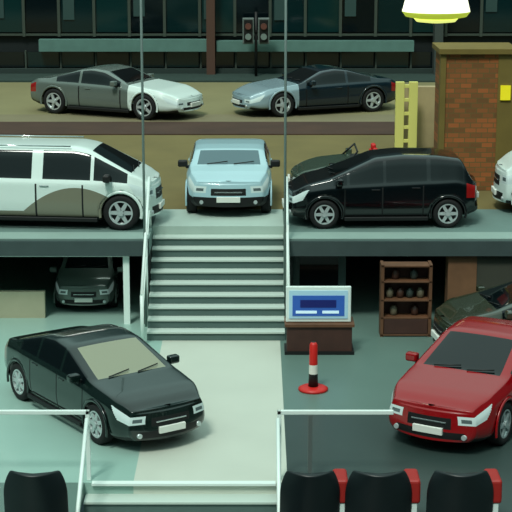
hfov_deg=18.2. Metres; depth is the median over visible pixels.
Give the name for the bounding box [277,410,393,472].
guard railing
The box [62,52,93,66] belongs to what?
pane
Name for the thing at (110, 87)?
car
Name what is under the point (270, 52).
post
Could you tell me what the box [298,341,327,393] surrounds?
bollard
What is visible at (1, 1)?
blind
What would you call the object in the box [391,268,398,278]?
jar
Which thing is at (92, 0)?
mullion
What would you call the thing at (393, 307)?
jar
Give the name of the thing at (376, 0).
mullion
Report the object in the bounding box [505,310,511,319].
mirror
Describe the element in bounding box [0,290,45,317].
wall
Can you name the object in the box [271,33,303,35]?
mullion
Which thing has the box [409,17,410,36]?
mullion
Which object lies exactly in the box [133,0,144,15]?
blind
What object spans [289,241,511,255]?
fascia
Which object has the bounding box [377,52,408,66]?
pane
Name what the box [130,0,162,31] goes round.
pane
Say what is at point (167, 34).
mullion
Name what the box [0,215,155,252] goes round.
deck
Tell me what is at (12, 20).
pane
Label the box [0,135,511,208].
floor
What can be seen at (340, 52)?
post
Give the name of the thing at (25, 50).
post
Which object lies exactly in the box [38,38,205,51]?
ledge
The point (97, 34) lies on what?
mullion
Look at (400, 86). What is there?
ladder
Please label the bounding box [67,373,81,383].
mirror
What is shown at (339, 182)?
mirror
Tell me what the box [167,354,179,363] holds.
mirror
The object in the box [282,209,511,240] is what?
deck
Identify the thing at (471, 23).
pane
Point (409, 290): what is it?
jar
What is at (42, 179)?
van
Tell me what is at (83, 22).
pane
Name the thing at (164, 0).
mullion
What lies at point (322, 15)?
pane
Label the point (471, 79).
brick wall
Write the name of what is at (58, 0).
mullion
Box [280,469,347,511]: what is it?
lounge chair
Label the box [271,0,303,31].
pane
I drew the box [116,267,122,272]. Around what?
mirror
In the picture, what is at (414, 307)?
jar
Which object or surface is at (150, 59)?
pane
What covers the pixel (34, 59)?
pane
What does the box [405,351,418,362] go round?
mirror
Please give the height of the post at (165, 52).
0.650 m
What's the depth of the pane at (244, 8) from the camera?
56.80 m
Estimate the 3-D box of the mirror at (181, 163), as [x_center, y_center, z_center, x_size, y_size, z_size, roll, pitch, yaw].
[-1.480,-1.909,33.201,0.280,0.170,0.140,0,13,0]
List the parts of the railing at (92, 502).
handrail, handrail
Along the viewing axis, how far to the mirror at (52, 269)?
32.33 m
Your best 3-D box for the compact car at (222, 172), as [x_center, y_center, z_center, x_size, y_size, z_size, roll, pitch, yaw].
[-0.560,-1.739,34.031,2.120,1.219,3.450,0,13,0]
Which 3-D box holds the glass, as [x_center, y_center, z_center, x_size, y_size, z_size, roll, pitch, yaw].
[1.225,0.428,31.192,0.750,0.880,0.020,0,13,0]
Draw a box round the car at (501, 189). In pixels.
[491,151,511,203]
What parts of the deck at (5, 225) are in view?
edge strip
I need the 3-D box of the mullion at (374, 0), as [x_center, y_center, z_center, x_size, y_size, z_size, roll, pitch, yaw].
[4.225,-9.110,56.687,0.050,2.650,0.160,0,13,0]
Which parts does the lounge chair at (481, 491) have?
armrest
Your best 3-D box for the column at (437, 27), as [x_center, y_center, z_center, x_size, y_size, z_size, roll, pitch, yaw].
[6.450,-10.338,56.115,0.300,8.000,0.600,0,13,0]
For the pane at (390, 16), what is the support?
attached to the mullion at (409, 17)
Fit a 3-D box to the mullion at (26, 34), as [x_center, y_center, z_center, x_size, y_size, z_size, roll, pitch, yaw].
[-7.625,-7.885,56.981,1.250,0.070,0.140,0,13,0]
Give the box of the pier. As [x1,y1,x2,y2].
[444,256,476,301]
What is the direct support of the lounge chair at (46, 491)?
on the floor at (238, 384)
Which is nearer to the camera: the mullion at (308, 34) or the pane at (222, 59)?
the mullion at (308, 34)
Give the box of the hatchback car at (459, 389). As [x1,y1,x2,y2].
[389,316,511,444]
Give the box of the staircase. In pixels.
[140,0,289,340]
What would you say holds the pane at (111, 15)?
attached to the mullion at (127, 0)
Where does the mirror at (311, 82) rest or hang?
attached to the coupe
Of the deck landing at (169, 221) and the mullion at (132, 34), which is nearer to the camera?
the deck landing at (169, 221)
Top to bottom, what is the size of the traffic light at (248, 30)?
2.240 m
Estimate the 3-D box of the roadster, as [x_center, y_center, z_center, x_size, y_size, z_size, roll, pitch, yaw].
[2.615,-1.851,34.780,3.850,1.100,2.000,0,13,0]
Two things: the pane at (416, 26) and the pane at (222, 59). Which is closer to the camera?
the pane at (416, 26)
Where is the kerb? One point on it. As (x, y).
(3, 77)
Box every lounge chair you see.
[4,470,68,511]
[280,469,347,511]
[345,469,420,511]
[426,469,501,511]
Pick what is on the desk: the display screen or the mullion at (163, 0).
the display screen
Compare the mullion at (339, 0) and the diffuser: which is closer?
the diffuser
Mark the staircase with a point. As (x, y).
(203, 287)
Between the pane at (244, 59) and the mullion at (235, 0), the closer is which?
the mullion at (235, 0)
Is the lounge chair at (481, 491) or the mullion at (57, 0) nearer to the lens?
the lounge chair at (481, 491)
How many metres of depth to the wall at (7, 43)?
57.13 m
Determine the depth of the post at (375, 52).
57.10 m
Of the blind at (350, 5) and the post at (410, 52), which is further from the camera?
the post at (410, 52)
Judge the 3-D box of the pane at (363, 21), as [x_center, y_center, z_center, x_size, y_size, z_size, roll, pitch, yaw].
[3.625,-9.144,56.720,1.170,2.400,0.040,0,13,0]
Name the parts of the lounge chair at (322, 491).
armrest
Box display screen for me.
[286,286,350,321]
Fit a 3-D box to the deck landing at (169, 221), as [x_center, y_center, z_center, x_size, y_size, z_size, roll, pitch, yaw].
[-0.750,-0.639,32.649,2.600,0.300,1.700,0,13,0]
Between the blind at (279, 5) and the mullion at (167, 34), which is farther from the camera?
the mullion at (167, 34)
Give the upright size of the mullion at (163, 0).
2.650 m
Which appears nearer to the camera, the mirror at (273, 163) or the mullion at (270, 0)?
the mirror at (273, 163)
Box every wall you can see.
[0,32,511,67]
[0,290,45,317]
[403,86,434,146]
[432,42,511,190]
[476,256,511,288]
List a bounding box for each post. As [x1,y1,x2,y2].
[25,50,26,67]
[60,52,61,67]
[123,256,130,323]
[165,52,166,67]
[200,52,201,67]
[235,52,236,67]
[270,52,271,67]
[340,52,341,67]
[375,52,376,67]
[410,52,411,67]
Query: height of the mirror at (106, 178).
0.170 m
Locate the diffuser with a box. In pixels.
[414,18,456,22]
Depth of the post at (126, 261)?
30.89 m
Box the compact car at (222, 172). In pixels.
[178,138,279,211]
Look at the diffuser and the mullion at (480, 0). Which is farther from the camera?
the mullion at (480, 0)
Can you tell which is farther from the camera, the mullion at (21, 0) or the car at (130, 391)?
the mullion at (21, 0)
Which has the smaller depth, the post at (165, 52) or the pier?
the pier
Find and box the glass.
[300,256,337,285]
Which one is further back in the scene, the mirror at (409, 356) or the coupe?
the coupe
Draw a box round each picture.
[292,296,344,315]
[300,300,335,307]
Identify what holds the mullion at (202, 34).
attached to the wall at (7, 43)
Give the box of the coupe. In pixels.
[231,64,395,116]
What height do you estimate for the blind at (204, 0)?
1.938 m
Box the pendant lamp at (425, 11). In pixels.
[402,0,469,22]
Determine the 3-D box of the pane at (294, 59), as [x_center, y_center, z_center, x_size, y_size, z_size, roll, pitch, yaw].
[1.125,-7.030,57.210,1.150,0.540,0.040,0,13,0]
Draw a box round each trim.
[437,54,446,148]
[495,54,511,165]
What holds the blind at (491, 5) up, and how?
attached to the wall at (7, 43)
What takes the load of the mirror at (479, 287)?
attached to the hatchback car at (495, 301)
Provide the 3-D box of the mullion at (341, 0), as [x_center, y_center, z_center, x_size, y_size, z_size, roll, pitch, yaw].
[3.025,-9.110,56.687,0.050,2.650,0.160,0,13,0]
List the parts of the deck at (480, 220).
edge strip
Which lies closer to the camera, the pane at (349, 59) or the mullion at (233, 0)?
the mullion at (233, 0)
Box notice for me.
[500,85,510,99]
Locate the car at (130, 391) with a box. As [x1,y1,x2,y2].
[5,324,204,443]
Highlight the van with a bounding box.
[0,135,164,229]
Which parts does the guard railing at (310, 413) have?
post, grey post, rail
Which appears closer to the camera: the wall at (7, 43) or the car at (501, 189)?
the car at (501, 189)
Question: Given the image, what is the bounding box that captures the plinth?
[0,68,432,73]
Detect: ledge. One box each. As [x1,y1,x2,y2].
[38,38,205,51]
[216,40,413,51]
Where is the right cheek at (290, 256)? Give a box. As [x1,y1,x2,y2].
[290,256,291,285]
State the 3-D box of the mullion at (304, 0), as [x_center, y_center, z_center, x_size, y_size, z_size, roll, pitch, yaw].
[1.725,-9.110,56.687,0.050,2.650,0.160,0,13,0]
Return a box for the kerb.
[0,74,434,81]
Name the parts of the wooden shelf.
shelf, shelf, shelf, drawer, shelf, shelf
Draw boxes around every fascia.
[0,241,148,255]
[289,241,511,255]
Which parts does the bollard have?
post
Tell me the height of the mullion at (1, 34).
0.070 m
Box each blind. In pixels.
[0,0,3,17]
[63,0,74,19]
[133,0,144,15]
[204,0,205,18]
[274,0,284,19]
[345,0,355,15]
[486,0,496,11]
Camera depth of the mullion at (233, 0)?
56.76 m
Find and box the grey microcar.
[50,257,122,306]
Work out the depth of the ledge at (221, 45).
56.70 m
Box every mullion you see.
[0,33,22,35]
[21,0,23,36]
[23,0,25,36]
[25,33,57,35]
[57,0,58,36]
[58,0,60,36]
[61,33,92,35]
[92,0,93,36]
[94,0,95,36]
[96,33,127,35]
[127,0,128,36]
[129,0,130,36]
[131,33,162,35]
[163,0,164,36]
[164,0,165,36]
[166,33,197,35]
[198,0,199,36]
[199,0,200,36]
[201,33,233,35]
[233,0,234,36]
[235,0,235,36]
[270,0,271,36]
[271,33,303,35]
[304,0,304,36]
[305,0,306,36]
[307,33,338,35]
[339,0,340,36]
[340,0,341,36]
[342,33,373,35]
[374,0,375,36]
[375,0,377,36]
[377,33,408,35]
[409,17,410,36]
[412,33,443,35]
[447,33,479,35]
[479,0,481,36]
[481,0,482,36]
[482,33,511,35]
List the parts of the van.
roof rail, roof rail, plate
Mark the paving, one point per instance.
(3, 117)
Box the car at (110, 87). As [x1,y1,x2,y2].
[31,64,203,119]
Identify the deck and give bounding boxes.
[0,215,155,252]
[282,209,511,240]
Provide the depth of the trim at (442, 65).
35.04 m
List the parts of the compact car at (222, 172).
plate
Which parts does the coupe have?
plate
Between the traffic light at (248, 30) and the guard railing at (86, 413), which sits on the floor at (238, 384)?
the guard railing at (86, 413)
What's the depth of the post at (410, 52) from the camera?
57.10 m
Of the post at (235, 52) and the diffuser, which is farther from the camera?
the post at (235, 52)
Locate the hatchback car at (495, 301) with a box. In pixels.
[431,281,511,342]
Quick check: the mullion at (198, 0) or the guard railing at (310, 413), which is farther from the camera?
the mullion at (198, 0)
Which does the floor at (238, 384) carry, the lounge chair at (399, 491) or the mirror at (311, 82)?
the lounge chair at (399, 491)
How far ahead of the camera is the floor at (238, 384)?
25.46 m
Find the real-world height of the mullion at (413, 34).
0.070 m
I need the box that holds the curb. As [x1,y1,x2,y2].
[0,122,394,134]
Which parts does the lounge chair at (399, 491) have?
armrest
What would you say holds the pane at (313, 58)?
attached to the post
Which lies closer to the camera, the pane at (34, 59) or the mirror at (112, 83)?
the mirror at (112, 83)
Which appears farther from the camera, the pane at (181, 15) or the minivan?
the pane at (181, 15)
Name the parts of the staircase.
handrail, handrail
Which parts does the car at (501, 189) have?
plate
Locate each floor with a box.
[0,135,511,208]
[0,256,511,511]
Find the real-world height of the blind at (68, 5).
1.959 m
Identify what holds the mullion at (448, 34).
attached to the wall at (7, 43)
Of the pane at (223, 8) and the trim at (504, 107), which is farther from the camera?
the pane at (223, 8)
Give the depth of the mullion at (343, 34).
56.92 m
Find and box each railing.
[0,410,90,480]
[75,418,280,511]
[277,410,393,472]
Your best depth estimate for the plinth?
57.09 m
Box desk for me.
[284,317,354,354]
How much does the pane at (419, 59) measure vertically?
0.540 m
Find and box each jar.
[386,287,393,297]
[390,304,396,314]
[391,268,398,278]
[396,287,403,297]
[406,287,413,297]
[410,268,417,278]
[411,304,418,314]
[416,287,423,297]
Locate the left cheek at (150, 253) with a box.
[142,243,152,323]
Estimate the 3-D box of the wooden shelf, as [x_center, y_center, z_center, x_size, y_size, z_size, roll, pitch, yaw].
[2.820,0.805,30.186,0.960,1.400,0.350,0,13,0]
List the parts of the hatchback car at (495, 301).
plate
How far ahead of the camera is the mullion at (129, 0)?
56.76 m
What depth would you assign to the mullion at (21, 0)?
56.78 m
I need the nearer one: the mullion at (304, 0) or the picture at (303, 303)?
the picture at (303, 303)
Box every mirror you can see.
[50,267,57,272]
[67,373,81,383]
[102,174,110,182]
[110,81,116,86]
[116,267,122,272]
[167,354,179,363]
[178,160,189,167]
[268,160,279,167]
[309,80,315,85]
[336,179,343,186]
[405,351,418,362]
[476,285,484,290]
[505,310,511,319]
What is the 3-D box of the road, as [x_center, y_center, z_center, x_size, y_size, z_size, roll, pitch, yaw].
[0.000,-4.929,51.158,50.000,0.300,7.900,0,13,0]
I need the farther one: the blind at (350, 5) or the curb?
the blind at (350, 5)
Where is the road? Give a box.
[0,82,434,113]
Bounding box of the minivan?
[282,147,478,228]
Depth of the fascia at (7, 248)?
30.60 m
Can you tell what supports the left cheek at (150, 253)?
on the floor at (238, 384)
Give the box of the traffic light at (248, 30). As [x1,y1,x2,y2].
[242,12,269,75]
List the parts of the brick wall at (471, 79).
cap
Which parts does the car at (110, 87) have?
plate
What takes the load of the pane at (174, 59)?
attached to the post at (165, 52)
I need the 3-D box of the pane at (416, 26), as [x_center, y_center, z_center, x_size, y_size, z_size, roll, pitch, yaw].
[6.125,-9.144,56.720,1.170,2.400,0.040,0,13,0]
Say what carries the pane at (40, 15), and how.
attached to the mullion at (23, 0)
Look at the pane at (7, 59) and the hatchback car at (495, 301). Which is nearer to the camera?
the hatchback car at (495, 301)
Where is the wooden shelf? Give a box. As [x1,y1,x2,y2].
[379,260,432,336]
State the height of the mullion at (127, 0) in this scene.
2.650 m
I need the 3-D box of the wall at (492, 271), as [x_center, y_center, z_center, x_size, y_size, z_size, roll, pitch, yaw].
[5.375,0.609,31.075,2.250,1.380,0.330,0,13,0]
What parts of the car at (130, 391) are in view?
plate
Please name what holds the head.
attached to the deck at (5, 225)
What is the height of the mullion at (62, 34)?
0.070 m
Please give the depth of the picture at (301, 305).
28.92 m
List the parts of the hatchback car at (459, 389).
plate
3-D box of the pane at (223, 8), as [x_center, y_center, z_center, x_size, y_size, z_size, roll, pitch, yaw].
[-1.375,-9.144,56.720,1.170,2.400,0.040,0,13,0]
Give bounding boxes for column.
[206,0,214,74]
[432,23,443,74]
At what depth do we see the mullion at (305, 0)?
56.76 m
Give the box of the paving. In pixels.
[0,114,394,121]
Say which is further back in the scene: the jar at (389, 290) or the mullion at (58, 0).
the mullion at (58, 0)
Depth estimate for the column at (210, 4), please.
56.41 m
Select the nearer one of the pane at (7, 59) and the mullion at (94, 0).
the mullion at (94, 0)
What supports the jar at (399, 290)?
on the wooden shelf
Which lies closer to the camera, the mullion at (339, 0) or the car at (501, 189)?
the car at (501, 189)
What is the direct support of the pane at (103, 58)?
attached to the post
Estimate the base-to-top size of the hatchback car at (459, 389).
1.415 m
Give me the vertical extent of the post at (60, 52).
0.650 m
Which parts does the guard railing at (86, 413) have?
rail, post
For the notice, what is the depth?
34.93 m
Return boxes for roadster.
[288,143,376,181]
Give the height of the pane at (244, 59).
0.540 m
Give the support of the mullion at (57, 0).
attached to the wall at (7, 43)
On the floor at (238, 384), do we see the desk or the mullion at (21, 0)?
the desk
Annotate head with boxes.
[0,256,122,256]
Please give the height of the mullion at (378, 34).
0.070 m
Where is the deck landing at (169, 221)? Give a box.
[153,209,283,240]
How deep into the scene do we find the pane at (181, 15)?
56.84 m
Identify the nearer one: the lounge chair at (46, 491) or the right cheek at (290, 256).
the lounge chair at (46, 491)
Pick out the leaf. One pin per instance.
(296, 259)
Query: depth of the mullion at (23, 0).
56.74 m
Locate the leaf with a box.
[293,256,345,285]
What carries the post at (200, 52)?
on the plinth
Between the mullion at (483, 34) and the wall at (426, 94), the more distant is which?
the mullion at (483, 34)
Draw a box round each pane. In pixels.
[0,0,21,31]
[0,52,23,66]
[25,0,57,31]
[27,52,58,66]
[60,0,92,31]
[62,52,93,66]
[95,0,127,31]
[97,52,128,65]
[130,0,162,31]
[132,52,163,66]
[166,0,197,31]
[167,52,198,66]
[201,0,232,31]
[202,52,233,66]
[236,0,268,31]
[237,52,268,66]
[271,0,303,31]
[272,52,303,66]
[307,0,338,31]
[307,52,338,66]
[342,0,373,31]
[342,52,373,66]
[377,0,408,31]
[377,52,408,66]
[412,18,443,31]
[412,52,431,66]
[447,0,479,31]
[482,0,511,31]
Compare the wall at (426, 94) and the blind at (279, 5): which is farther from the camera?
the blind at (279, 5)
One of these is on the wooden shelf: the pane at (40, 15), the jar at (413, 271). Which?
the jar at (413, 271)
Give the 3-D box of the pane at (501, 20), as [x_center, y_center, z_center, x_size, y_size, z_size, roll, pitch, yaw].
[8.625,-9.144,56.720,1.170,2.400,0.040,0,13,0]
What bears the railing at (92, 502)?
attached to the floor at (238, 384)
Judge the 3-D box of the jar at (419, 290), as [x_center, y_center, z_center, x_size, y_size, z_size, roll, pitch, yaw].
[3.100,0.687,30.185,0.150,0.190,0.150,0,13,0]
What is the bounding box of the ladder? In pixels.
[394,81,417,146]
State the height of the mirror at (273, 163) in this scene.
0.170 m

